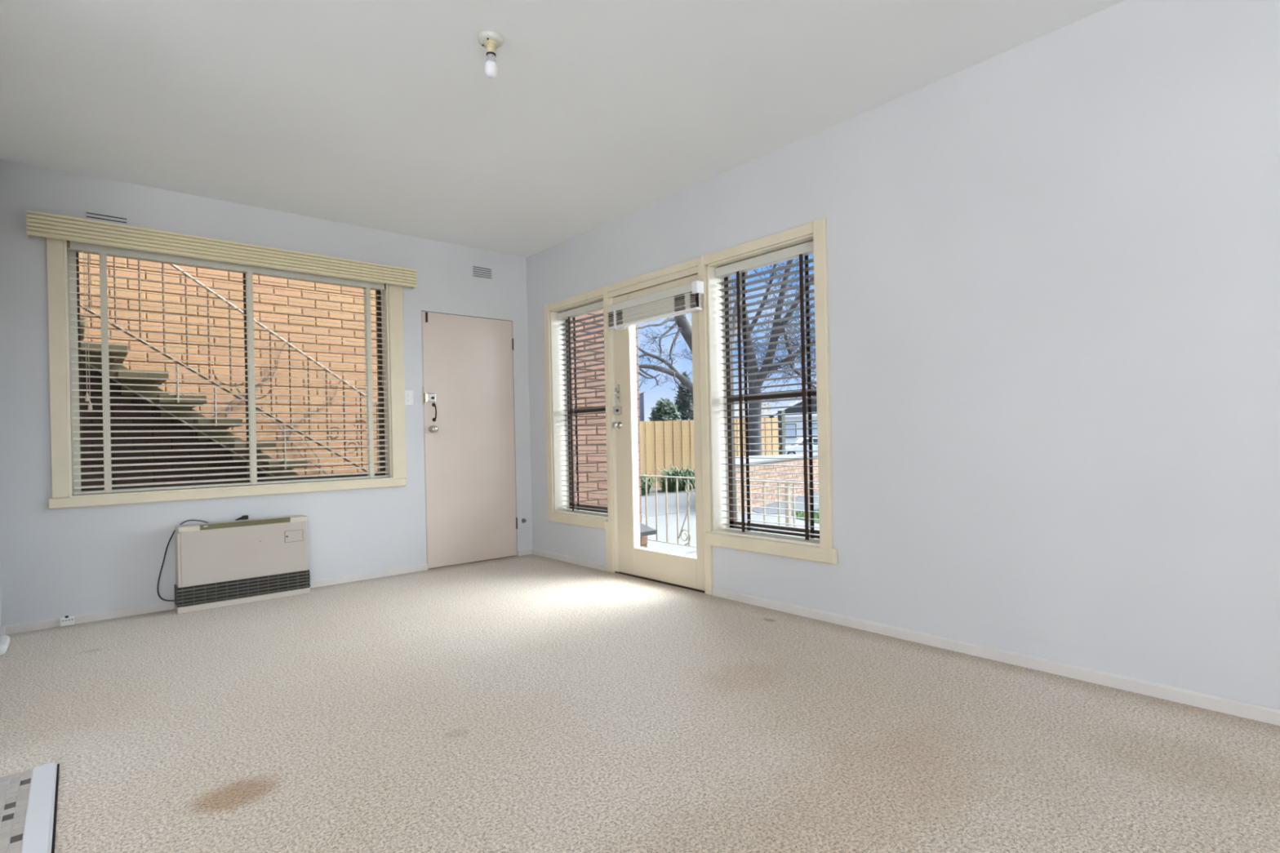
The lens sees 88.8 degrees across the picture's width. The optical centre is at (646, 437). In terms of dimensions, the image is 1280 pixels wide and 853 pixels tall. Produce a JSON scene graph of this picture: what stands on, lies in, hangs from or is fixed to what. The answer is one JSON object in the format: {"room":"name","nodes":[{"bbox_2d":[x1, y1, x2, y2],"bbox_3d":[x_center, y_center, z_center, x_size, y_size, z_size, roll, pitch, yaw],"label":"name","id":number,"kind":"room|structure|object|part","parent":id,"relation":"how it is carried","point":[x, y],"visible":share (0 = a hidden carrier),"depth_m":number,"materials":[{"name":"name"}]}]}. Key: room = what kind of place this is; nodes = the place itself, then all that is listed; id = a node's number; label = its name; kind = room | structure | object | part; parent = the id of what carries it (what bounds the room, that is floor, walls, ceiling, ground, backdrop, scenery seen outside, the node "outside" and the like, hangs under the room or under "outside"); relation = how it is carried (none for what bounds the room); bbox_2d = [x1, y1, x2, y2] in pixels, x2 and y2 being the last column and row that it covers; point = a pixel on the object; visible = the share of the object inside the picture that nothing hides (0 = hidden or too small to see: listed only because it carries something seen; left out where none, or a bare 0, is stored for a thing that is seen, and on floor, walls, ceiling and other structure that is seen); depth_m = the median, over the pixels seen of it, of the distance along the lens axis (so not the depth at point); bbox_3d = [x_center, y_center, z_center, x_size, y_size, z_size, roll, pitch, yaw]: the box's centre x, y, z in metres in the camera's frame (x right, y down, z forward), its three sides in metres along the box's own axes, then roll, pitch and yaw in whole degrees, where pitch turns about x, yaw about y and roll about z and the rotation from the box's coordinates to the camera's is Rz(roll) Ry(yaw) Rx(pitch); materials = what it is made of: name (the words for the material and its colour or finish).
{"room":"empty living room","nodes":[
{"label":"empty living room","id":0,"kind":"room"},
{"bbox_2d":[0,572,1,628],"bbox_3d":[-2.914,-0.179,2.760,0.100,2.740,2.100,-1,0,-41],"label":"wall","id":1,"kind":"structure","parent":0,"point":[0,572],"depth_m":3.57,"materials":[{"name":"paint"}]},
{"bbox_2d":[0,626,5,635],"bbox_3d":[-3.439,1.058,3.482,0.016,0.050,0.254,-1,0,-41],"label":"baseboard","id":2,"kind":"structure","parent":1,"relation":"attached to","point":[2,630],"depth_m":3.52,"materials":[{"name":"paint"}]},
{"bbox_2d":[0,635,10,655],"bbox_3d":[-3.261,1.051,3.303,0.050,0.055,0.250,-1,0,-41],"label":"trim","id":3,"kind":"structure","parent":1,"relation":"attached to","point":[5,640],"depth_m":3.26,"materials":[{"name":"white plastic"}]},
{"bbox_2d":[0,763,57,852],"bbox_3d":[-1.387,1.081,-2.376,5.115,0.109,7.384,-1,0,-41],"label":"floor","id":4,"kind":"structure","parent":0,"point":[15,788],"depth_m":1.82,"materials":[{"name":"tile"}]},
{"bbox_2d":[51,763,59,852],"bbox_3d":[-1.259,1.034,0.526,1.121,0.004,3.192,-1,0,-41],"label":"gap","id":5,"kind":"structure","parent":4,"relation":"attached to","point":[58,764],"depth_m":1.82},
{"bbox_2d":[0,159,532,626],"bbox_3d":[-2.333,-0.191,4.751,3.590,2.740,0.140,-1,0,-41],"label":"wall","id":6,"kind":"structure","parent":0,"point":[55,562],"depth_m":4.05,"materials":[{"name":"paint"}]},
{"bbox_2d":[59,615,74,626],"bbox_3d":[-3.318,1.049,3.741,0.062,0.058,0.031,-1,0,-41],"label":"socket","id":7,"kind":"object","parent":6,"relation":"attached to","point":[67,620],"visible":1,"depth_m":3.73,"materials":[{"name":"white plastic"}]},
{"bbox_2d":[84,210,128,225],"bbox_3d":[-3.222,-1.287,3.899,0.197,0.086,0.011,-1,0,-41],"label":"air vent","id":8,"kind":"object","parent":6,"relation":"in","point":[88,215],"visible":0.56,"depth_m":3.90,"materials":[{"name":"metal"}]},
{"bbox_2d":[26,209,417,288],"bbox_3d":[-2.627,-1.204,4.354,2.184,0.138,0.103,-1,0,-41],"label":"pelmet","id":9,"kind":"object","parent":6,"relation":"in","point":[38,224],"depth_m":4.14,"materials":[{"name":"beige wood"}]},
{"bbox_2d":[46,237,406,509],"bbox_3d":[-2.685,-0.431,4.427,2.042,1.646,0.175,-1,0,-41],"label":"window","id":10,"kind":"structure","parent":6,"relation":"in","point":[58,260],"depth_m":3.95,"materials":[{"name":"beige paint"}]},
{"bbox_3d":[-3.374,-0.415,3.744,0.075,1.527,0.020,-1,0,-41],"label":"architrave","id":11,"kind":"part","parent":10,"relation":"part of","materials":[{"name":"beige paint"}]},
{"bbox_3d":[-2.625,0.362,4.370,2.032,0.059,0.035,-1,0,-41],"label":"sill","id":12,"kind":"part","parent":10,"relation":"part of","materials":[{"name":"beige paint"}]},
{"bbox_2d":[66,240,388,494],"bbox_3d":[-2.679,-0.427,4.410,1.833,1.499,0.078,-1,0,-41],"label":"blind","id":13,"kind":"object","parent":10,"relation":"attached to","point":[103,251],"visible":0.95,"depth_m":4.30,"materials":[{"name":"metal"}]},
{"bbox_3d":[-3.300,-0.678,3.841,0.006,0.845,0.005,-1,0,-41],"label":"pull cord","id":14,"kind":"part","parent":13,"relation":"part of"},
{"bbox_3d":[-3.290,-0.653,3.846,0.009,0.895,0.003,-1,0,-23],"label":"pull cord","id":15,"kind":"part","parent":13,"relation":"part of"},
{"bbox_3d":[-2.669,0.313,4.416,1.813,0.016,0.054,-1,0,-41],"label":"rail","id":16,"kind":"part","parent":13,"relation":"part of","materials":[{"name":"metal"}]},
{"bbox_3d":[-2.003,-0.748,4.971,0.035,0.762,0.005,-1,0,-41],"label":"tilt cord","id":17,"kind":"part","parent":13,"relation":"part of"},
{"bbox_3d":[-1.914,-0.447,5.015,0.107,1.527,0.020,-1,0,-41],"label":"architrave","id":18,"kind":"part","parent":10,"relation":"part of","materials":[{"name":"beige paint"}]},
{"bbox_2d":[2,547,533,635],"bbox_3d":[-2.271,1.033,4.679,3.350,0.050,0.016,-1,0,-41],"label":"baseboard","id":19,"kind":"structure","parent":6,"relation":"attached to","point":[148,608],"depth_m":3.99,"materials":[{"name":"paint"}]},
{"bbox_2d":[404,390,413,405],"bbox_3d":[-1.849,-0.304,5.073,0.072,0.119,0.014,-1,0,-41],"label":"light switch","id":20,"kind":"object","parent":6,"relation":"attached to","point":[408,393],"visible":1,"depth_m":5.07,"materials":[{"name":"white plastic"}]},
{"bbox_2d":[421,311,517,568],"bbox_3d":[-1.476,0.018,5.448,0.813,2.045,0.209,-1,0,-41],"label":"door","id":21,"kind":"structure","parent":6,"relation":"in","point":[468,415],"depth_m":5.40,"materials":[{"name":"beige paint"}]},
{"bbox_3d":[-1.688,-0.063,5.173,0.057,0.057,0.070,-1,0,-41],"label":"knob","id":22,"kind":"part","parent":21,"relation":"part of","materials":[{"name":"silver metal"}]},
{"bbox_3d":[-1.683,-0.198,5.198,0.036,0.124,0.013,-1,0,43],"label":"pull handle","id":23,"kind":"part","parent":21,"relation":"part of","materials":[{"name":"brown metal"}]},
{"bbox_2d":[471,265,492,279],"bbox_3d":[-1.384,-1.386,5.501,0.179,0.092,0.011,-1,0,-41],"label":"air vent","id":24,"kind":"object","parent":6,"relation":"in","point":[478,272],"visible":1,"depth_m":5.50,"materials":[{"name":"metal"}]},
{"bbox_2d":[0,0,1125,257],"bbox_3d":[-0.973,-1.718,-0.466,8.340,0.250,9.840,-1,0,-41],"label":"ceiling","id":25,"kind":"structure","parent":0,"point":[384,115],"depth_m":3.00,"materials":[{"name":"paint"}]},
{"bbox_2d":[477,30,503,78],"bbox_3d":[-0.624,-1.519,2.618,0.101,0.160,0.101,-1,0,-41],"label":"ceiling light","id":26,"kind":"object","parent":25,"relation":"attached to","point":[491,40],"visible":1,"depth_m":2.60,"materials":[{"name":"ceramic"}]},
{"bbox_3d":[-0.623,-1.469,2.618,0.052,0.060,0.052,-1,0,-41],"label":"bulb","id":27,"kind":"part","parent":26,"relation":"part of","materials":[{"name":"white glass"}]},
{"bbox_2d":[0,554,1279,852],"bbox_3d":[0.831,1.049,1.117,3.350,0.120,9.740,-1,0,-41],"label":"floor","id":28,"kind":"structure","parent":0,"point":[530,703],"depth_m":2.20,"materials":[{"name":"carpet"}]},
{"bbox_2d":[22,762,54,852],"bbox_3d":[-0.861,1.020,0.869,0.057,0.012,3.186,-1,0,-41],"label":"edging strip","id":29,"kind":"object","parent":28,"relation":"on","point":[37,834],"visible":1,"depth_m":1.80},
{"bbox_2d":[156,514,311,613],"bbox_3d":[-2.648,0.791,4.222,0.820,0.549,0.188,-1,0,-41],"label":"heater","id":30,"kind":"object","parent":28,"relation":"on","point":[237,562],"visible":1,"depth_m":4.17,"materials":[{"name":"beige metal"}]},
{"bbox_3d":[-2.886,0.753,4.022,0.012,0.336,0.146,-1,0,-41],"label":"panel","id":31,"kind":"part","parent":30,"relation":"part of","materials":[{"name":"beige metal"}]},
{"bbox_3d":[-2.906,0.772,4.101,0.273,0.501,0.021,-1,0,-36],"label":"power cord","id":32,"kind":"part","parent":30,"relation":"part of","materials":[{"name":"black rubber"}]},
{"bbox_2d":[173,569,310,608],"bbox_3d":[-2.612,0.969,4.248,0.732,0.120,0.163,-1,0,-41],"label":"vent","id":33,"kind":"object","parent":30,"relation":"attached to","point":[241,588],"depth_m":4.16,"materials":[{"name":"black metal"}]},
{"bbox_3d":[-2.363,0.663,4.376,0.105,0.070,0.006,-1,0,-41],"label":"door panel","id":34,"kind":"part","parent":30,"relation":"part of","materials":[{"name":"beige metal"}]},
{"bbox_2d":[525,0,1279,709],"bbox_3d":[2.164,-0.290,2.211,0.140,2.740,9.600,-1,0,-41],"label":"wall","id":35,"kind":"structure","parent":0,"point":[1053,258],"depth_m":2.69,"materials":[{"name":"paint"}]},
{"bbox_2d":[543,286,608,529],"bbox_3d":[-0.502,-0.212,5.288,0.211,1.832,0.855,-1,0,-41],"label":"window","id":36,"kind":"structure","parent":35,"relation":"in","point":[555,427],"depth_m":5.51,"materials":[{"name":"paint"}]},
{"bbox_3d":[-0.827,-0.205,5.526,0.020,1.832,0.070,-1,0,-41],"label":"architrave","id":37,"kind":"part","parent":36,"relation":"part of","materials":[{"name":"beige paint"}]},
{"bbox_3d":[-0.565,-1.096,5.204,0.018,0.061,0.785,-1,0,-41],"label":"architrave","id":38,"kind":"part","parent":36,"relation":"part of","materials":[{"name":"beige paint"}]},
{"bbox_3d":[-0.570,0.664,5.248,0.026,0.083,0.800,-1,0,-41],"label":"sill","id":39,"kind":"part","parent":36,"relation":"part of","materials":[{"name":"beige paint"}]},
{"bbox_2d":[556,300,608,515],"bbox_3d":[-0.484,-0.215,5.269,0.059,1.669,0.728,-1,0,-41],"label":"blind","id":40,"kind":"object","parent":36,"relation":"attached to","point":[597,306],"visible":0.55,"depth_m":5.34,"materials":[{"name":"metal"}]},
{"bbox_3d":[-0.606,-0.203,5.413,0.002,1.628,0.002,-1,0,-41],"label":"lift cord","id":41,"kind":"part","parent":40,"relation":"part of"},
{"bbox_3d":[-0.464,0.610,5.270,0.054,0.016,0.724,-1,0,-41],"label":"rail","id":42,"kind":"part","parent":40,"relation":"part of","materials":[{"name":"metal"}]},
{"bbox_3d":[-0.423,-0.228,5.321,0.030,1.666,0.746,-1,0,-41],"label":"sash","id":43,"kind":"part","parent":36,"relation":"part of","materials":[{"name":"brown metal"}]},
{"bbox_3d":[-0.421,-0.226,5.322,0.045,0.042,0.686,-1,0,-41],"label":"meeting rail","id":44,"kind":"part","parent":36,"relation":"part of","materials":[{"name":"brown wood"}]},
{"bbox_2d":[608,280,703,330],"bbox_3d":[0.035,-0.871,4.438,0.072,0.205,0.918,-1,0,-41],"label":"blind","id":45,"kind":"object","parent":35,"relation":"attached to","point":[685,299],"visible":1,"depth_m":4.37,"materials":[{"name":"plastic"}]},
{"bbox_3d":[-0.185,-0.783,4.656,0.022,0.040,0.121,-1,0,-41],"label":"bundled cord","id":46,"kind":"part","parent":45,"relation":"part of","materials":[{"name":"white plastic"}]},
{"bbox_3d":[0.038,-0.802,4.447,0.054,0.018,0.894,-1,0,-41],"label":"rail","id":47,"kind":"part","parent":45,"relation":"part of","materials":[{"name":"white plastic"}]},
{"bbox_2d":[603,254,713,595],"bbox_3d":[0.070,-0.068,4.571,0.206,2.156,1.087,-1,0,-41],"label":"door","id":48,"kind":"structure","parent":35,"relation":"in","point":[624,554],"depth_m":4.70,"materials":[{"name":"beige paint"}]},
{"bbox_3d":[-0.221,-0.087,4.795,0.062,0.052,0.052,-1,0,-41],"label":"knob","id":49,"kind":"part","parent":48,"relation":"part of","materials":[{"name":"silver metal"}]},
{"bbox_3d":[-0.208,-0.321,4.814,0.010,0.130,0.024,-1,0,-41],"label":"latch plate","id":50,"kind":"part","parent":48,"relation":"part of","materials":[{"name":"silver metal"}]},
{"bbox_3d":[0.026,-1.113,4.524,0.019,0.053,1.017,-1,0,-41],"label":"head architrave","id":51,"kind":"part","parent":48,"relation":"part of","materials":[{"name":"beige paint"}]},
{"bbox_3d":[0.096,-0.993,4.501,0.059,0.096,0.640,-1,0,-41],"label":"rail","id":52,"kind":"part","parent":48,"relation":"part of","materials":[{"name":"beige wood"}]},
{"bbox_3d":[0.137,0.894,4.500,0.059,0.194,0.640,-1,0,-41],"label":"rail","id":53,"kind":"part","parent":48,"relation":"part of","materials":[{"name":"beige wood"}]},
{"bbox_2d":[702,217,837,564],"bbox_3d":[0.736,-0.241,3.861,0.219,1.835,0.955,-1,0,-41],"label":"window","id":54,"kind":"structure","parent":35,"relation":"in","point":[823,551],"depth_m":3.86,"materials":[{"name":"paint"}]},
{"bbox_3d":[0.632,-1.123,3.829,0.018,0.061,0.828,-1,0,-41],"label":"architrave","id":55,"kind":"part","parent":54,"relation":"part of","materials":[{"name":"beige paint"}]},
{"bbox_2d":[715,240,819,541],"bbox_3d":[0.725,-0.243,3.881,0.059,1.671,0.766,-1,0,-41],"label":"blind","id":56,"kind":"object","parent":54,"relation":"attached to","point":[806,249],"visible":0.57,"depth_m":3.87,"materials":[{"name":"metal"}]},
{"bbox_3d":[0.595,-0.230,4.032,0.002,1.630,0.002,-1,0,-41],"label":"lift cord","id":57,"kind":"part","parent":56,"relation":"part of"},
{"bbox_3d":[0.744,0.584,3.881,0.054,0.016,0.762,-1,0,-41],"label":"rail","id":58,"kind":"part","parent":56,"relation":"part of","materials":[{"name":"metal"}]},
{"bbox_3d":[0.900,-0.237,3.682,0.002,1.630,0.002,-1,0,-41],"label":"lift cord","id":59,"kind":"part","parent":56,"relation":"part of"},
{"bbox_3d":[0.685,0.636,3.799,0.034,0.083,0.955,-1,0,-41],"label":"sill","id":60,"kind":"part","parent":54,"relation":"part of","materials":[{"name":"beige paint"}]},
{"bbox_3d":[0.785,-0.255,3.933,0.030,1.666,0.786,-1,0,-41],"label":"sash","id":61,"kind":"part","parent":54,"relation":"part of","materials":[{"name":"brown metal"}]},
{"bbox_3d":[0.787,-0.253,3.935,0.045,0.042,0.726,-1,0,-41],"label":"meeting rail","id":62,"kind":"part","parent":54,"relation":"part of","materials":[{"name":"brown metal"}]},
{"bbox_3d":[0.941,-0.278,3.487,0.030,1.770,0.068,-1,0,-41],"label":"architrave","id":63,"kind":"part","parent":54,"relation":"part of","materials":[{"name":"beige paint"}]},
{"bbox_2d":[531,548,1279,725],"bbox_3d":[2.137,0.935,2.153,0.016,0.050,9.584,-1,0,-41],"label":"baseboard","id":64,"kind":"structure","parent":35,"relation":"attached to","point":[1204,700],"depth_m":2.78,"materials":[{"name":"paint"}]},
{"label":"outside","id":65,"kind":"structure","parent":0,"visible":0},
{"bbox_3d":[1.933,1.843,48.110,180.000,0.280,180.000,-1,0,-41],"label":"floor","id":66,"kind":"structure","parent":65,"visible":0},
{"bbox_2d":[638,391,644,421],"bbox_3d":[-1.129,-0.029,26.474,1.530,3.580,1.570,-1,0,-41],"label":"building","id":67,"kind":"structure","parent":66,"relation":"on","point":[641,399],"depth_m":26.31,"materials":[{"name":"stone"}]},
{"bbox_2d":[648,397,681,457],"bbox_3d":[0.594,0.158,21.964,1.436,3.127,1.345,-1,0,-41],"label":"bushy tree","id":68,"kind":"object","parent":66,"relation":"on","point":[666,411],"visible":0.34,"depth_m":21.79,"materials":[{"name":"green plant"}]},
{"bbox_2d":[672,370,693,460],"bbox_3d":[1.549,-0.526,26.461,2.186,4.456,2.211,-1,0,-41],"label":"conifer","id":69,"kind":"object","parent":66,"relation":"on","point":[685,406],"visible":0.24,"depth_m":26.13,"materials":[{"name":"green plant"}]},
{"bbox_2d":[733,395,817,455],"bbox_3d":[12.326,-0.966,57.517,10.919,4.950,5.760,-1,0,0],"label":"house","id":70,"kind":"structure","parent":66,"relation":"on","point":[793,410],"depth_m":55.00,"materials":[{"name":"stone"}]},
{"bbox_3d":[12.066,-0.536,54.933,0.840,1.040,0.050,-1,0,0],"label":"pane","id":71,"kind":"part","parent":70,"relation":"part of","materials":[{"name":"glass"}]},
{"bbox_3d":[14.165,-0.582,54.924,1.640,1.040,0.050,-1,0,0],"label":"pane","id":72,"kind":"part","parent":70,"relation":"part of","materials":[{"name":"glass"}]},
{"bbox_2d":[785,437,817,454],"bbox_3d":[10.996,0.773,44.841,4.250,1.480,1.760,-1,0,0],"label":"car","id":73,"kind":"object","parent":66,"relation":"on","point":[793,446],"visible":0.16,"depth_m":44.00,"materials":[{"name":"white metal"}]},
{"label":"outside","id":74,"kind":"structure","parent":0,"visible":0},
{"bbox_3d":[-2.639,1.466,5.912,4.900,0.200,2.060,-1,0,-41],"label":"floor","id":75,"kind":"structure","parent":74,"visible":0},
{"bbox_2d":[78,252,379,475],"bbox_3d":[-3.739,-0.835,6.128,6.800,4.550,0.258,-1,0,-41],"label":"brick wall","id":76,"kind":"structure","parent":75,"relation":"on","point":[110,259],"depth_m":6.10,"materials":[{"name":"orange brick"}]},
{"bbox_2d":[211,337,340,474],"bbox_3d":[-3.538,-0.021,6.087,1.639,1.815,0.039,-1,0,-41],"label":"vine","id":77,"kind":"object","parent":76,"relation":"attached to","point":[265,380],"visible":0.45,"depth_m":6.17,"materials":[{"name":"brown plant"}]},
{"bbox_3d":[-3.832,-0.105,5.838,0.871,0.999,0.021,-1,0,-41],"label":"stem","id":78,"kind":"part","parent":77,"relation":"part of","materials":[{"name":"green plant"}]},
{"bbox_3d":[-3.635,-0.076,6.010,0.601,1.628,0.024,-1,0,-41],"label":"stem","id":79,"kind":"part","parent":77,"relation":"part of","materials":[{"name":"grey plant"}]},
{"bbox_3d":[-3.354,0.197,6.245,0.916,1.170,0.022,-1,0,-41],"label":"stem","id":80,"kind":"part","parent":77,"relation":"part of","materials":[{"name":"grey plant"}]},
{"bbox_3d":[-3.321,0.313,6.271,0.434,0.937,0.021,-1,0,-41],"label":"stem","id":81,"kind":"part","parent":77,"relation":"part of","materials":[{"name":"grey plant"}]},
{"bbox_3d":[-3.262,0.154,6.339,0.595,1.454,0.030,-1,0,-44],"label":"stem","id":82,"kind":"part","parent":77,"relation":"part of","materials":[{"name":"grey plant"}]},
{"bbox_2d":[80,253,378,485],"bbox_3d":[-3.692,-0.206,5.383,3.436,3.249,0.803,-1,0,-41],"label":"staircase","id":83,"kind":"structure","parent":75,"relation":"on","point":[91,345],"depth_m":5.07,"materials":[{"name":"metal"}]},
{"bbox_3d":[-3.571,-0.409,4.971,0.016,0.295,0.014,-1,0,34],"label":"rail post","id":84,"kind":"part","parent":83,"relation":"part of","materials":[{"name":"grey metal"}]},
{"bbox_3d":[-3.386,-0.244,5.129,0.016,0.317,0.014,-1,0,34],"label":"rail post","id":85,"kind":"part","parent":83,"relation":"part of","materials":[{"name":"grey metal"}]},
{"bbox_3d":[-3.317,-0.358,5.198,2.411,1.594,0.022,-1,0,-41],"label":"rail","id":86,"kind":"part","parent":83,"relation":"part of","materials":[{"name":"brown metal"}]},
{"bbox_3d":[-3.274,-1.019,5.248,2.362,1.640,0.021,-1,0,-41],"label":"hand rail","id":87,"kind":"part","parent":83,"relation":"part of","materials":[{"name":"grey metal"}]},
{"bbox_3d":[-3.017,0.085,5.444,0.016,0.360,0.014,-1,0,34],"label":"rail post","id":88,"kind":"part","parent":83,"relation":"part of","materials":[{"name":"metal"}]},
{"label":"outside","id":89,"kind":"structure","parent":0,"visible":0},
{"bbox_2d":[640,487,819,555],"bbox_3d":[5.731,1.310,11.251,14.660,0.152,17.400,-1,0,-41],"label":"ground","id":90,"kind":"structure","parent":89,"point":[682,495],"depth_m":10.62,"materials":[{"name":"concrete"}]},
{"bbox_2d":[640,473,662,494],"bbox_3d":[-0.357,1.095,15.354,1.616,0.571,1.247,-1,0,-41],"label":"leaf plant","id":91,"kind":"object","parent":90,"relation":"on","point":[642,478],"visible":0.12,"depth_m":15.34,"materials":[{"name":"green plant"}]},
{"bbox_2d":[646,465,694,491],"bbox_3d":[0.740,1.033,16.403,1.625,0.646,1.336,-1,0,-41],"label":"leaf plant","id":92,"kind":"object","parent":90,"relation":"on","point":[671,482],"visible":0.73,"depth_m":16.19,"materials":[{"name":"green plant"}]},
{"bbox_2d":[637,271,749,405],"bbox_3d":[0.774,-1.462,12.772,3.901,5.734,1.753,-1,0,-20],"label":"bare tree","id":93,"kind":"object","parent":90,"relation":"on","point":[684,326],"visible":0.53,"depth_m":12.60,"materials":[{"name":"grey plant"}]},
{"bbox_2d":[639,410,786,488],"bbox_3d":[1.354,0.391,18.524,8.120,2.374,0.210,-1,0,-41],"label":"fence","id":94,"kind":"object","parent":90,"relation":"on","point":[660,436],"visible":0.34,"depth_m":17.93,"materials":[{"name":"brown wood"}]},
{"bbox_3d":[4.363,0.279,21.112,0.180,2.280,0.160,-1,0,-41],"label":"fence post","id":95,"kind":"part","parent":94,"relation":"part of","materials":[{"name":"wood"}]},
{"bbox_2d":[731,253,817,455],"bbox_3d":[3.709,-3.023,17.885,4.284,8.809,5.284,-1,0,-37],"label":"bare tree","id":96,"kind":"object","parent":90,"relation":"on","point":[757,405],"visible":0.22,"depth_m":17.80,"materials":[{"name":"grey plant"}]},
{"bbox_2d":[735,453,818,511],"bbox_3d":[2.155,0.935,14.388,2.152,0.960,5.888,-1,0,32],"label":"wall","id":97,"kind":"structure","parent":90,"relation":"on","point":[752,461],"depth_m":13.07,"materials":[{"name":"brick"}]},
{"bbox_2d":[751,493,818,514],"bbox_3d":[3.429,1.288,12.688,1.860,0.017,4.180,-1,0,32],"label":"strip","id":98,"kind":"object","parent":90,"relation":"on","point":[798,499],"visible":0.25,"depth_m":12.17,"materials":[{"name":"grey concrete"}]},
{"bbox_2d":[791,507,819,523],"bbox_3d":[3.179,1.251,10.648,1.753,0.100,1.544,-1,0,-24],"label":"lawn","id":99,"kind":"structure","parent":90,"relation":"on","point":[800,514],"depth_m":10.60,"materials":[{"name":"green plant"}]},
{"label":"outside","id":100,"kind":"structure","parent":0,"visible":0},
{"bbox_2d":[652,547,696,555],"bbox_3d":[1.173,1.282,4.301,1.340,0.400,4.900,-1,0,-41],"label":"floor","id":101,"kind":"structure","parent":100,"point":[652,548],"depth_m":6.26,"materials":[{"name":"concrete"}]},
{"bbox_2d":[570,309,641,523],"bbox_3d":[-0.530,-0.255,6.191,1.013,3.450,0.258,-1,0,-41],"label":"brick wall","id":102,"kind":"structure","parent":101,"relation":"on","point":[585,474],"depth_m":6.04,"materials":[{"name":"brown brick"}]},
{"bbox_2d":[640,522,656,547],"bbox_3d":[-0.095,0.968,6.176,0.220,0.325,0.324,-1,0,-41],"label":"brick pier","id":103,"kind":"structure","parent":101,"relation":"on","point":[645,531],"depth_m":6.15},
{"bbox_2d":[638,475,818,547],"bbox_3d":[1.374,0.708,4.712,0.036,0.740,4.451,-1,0,-41],"label":"porch railing","id":104,"kind":"object","parent":101,"relation":"on","point":[787,491],"visible":0.23,"depth_m":5.85,"materials":[{"name":"beige metal"}]},
{"bbox_3d":[1.377,0.952,4.714,0.020,0.008,4.445,-1,0,-41],"label":"rail","id":105,"kind":"part","parent":104,"relation":"part of","materials":[{"name":"beige metal"}]},
{"bbox_3d":[1.364,0.343,4.714,0.036,0.010,4.445,-1,0,-41],"label":"rail","id":106,"kind":"part","parent":104,"relation":"part of","materials":[{"name":"beige metal"}]},
{"bbox_3d":[1.091,0.714,5.036,0.032,0.740,0.032,-1,0,-41],"label":"post","id":107,"kind":"part","parent":104,"relation":"part of","materials":[{"name":"beige metal"}]}
]}

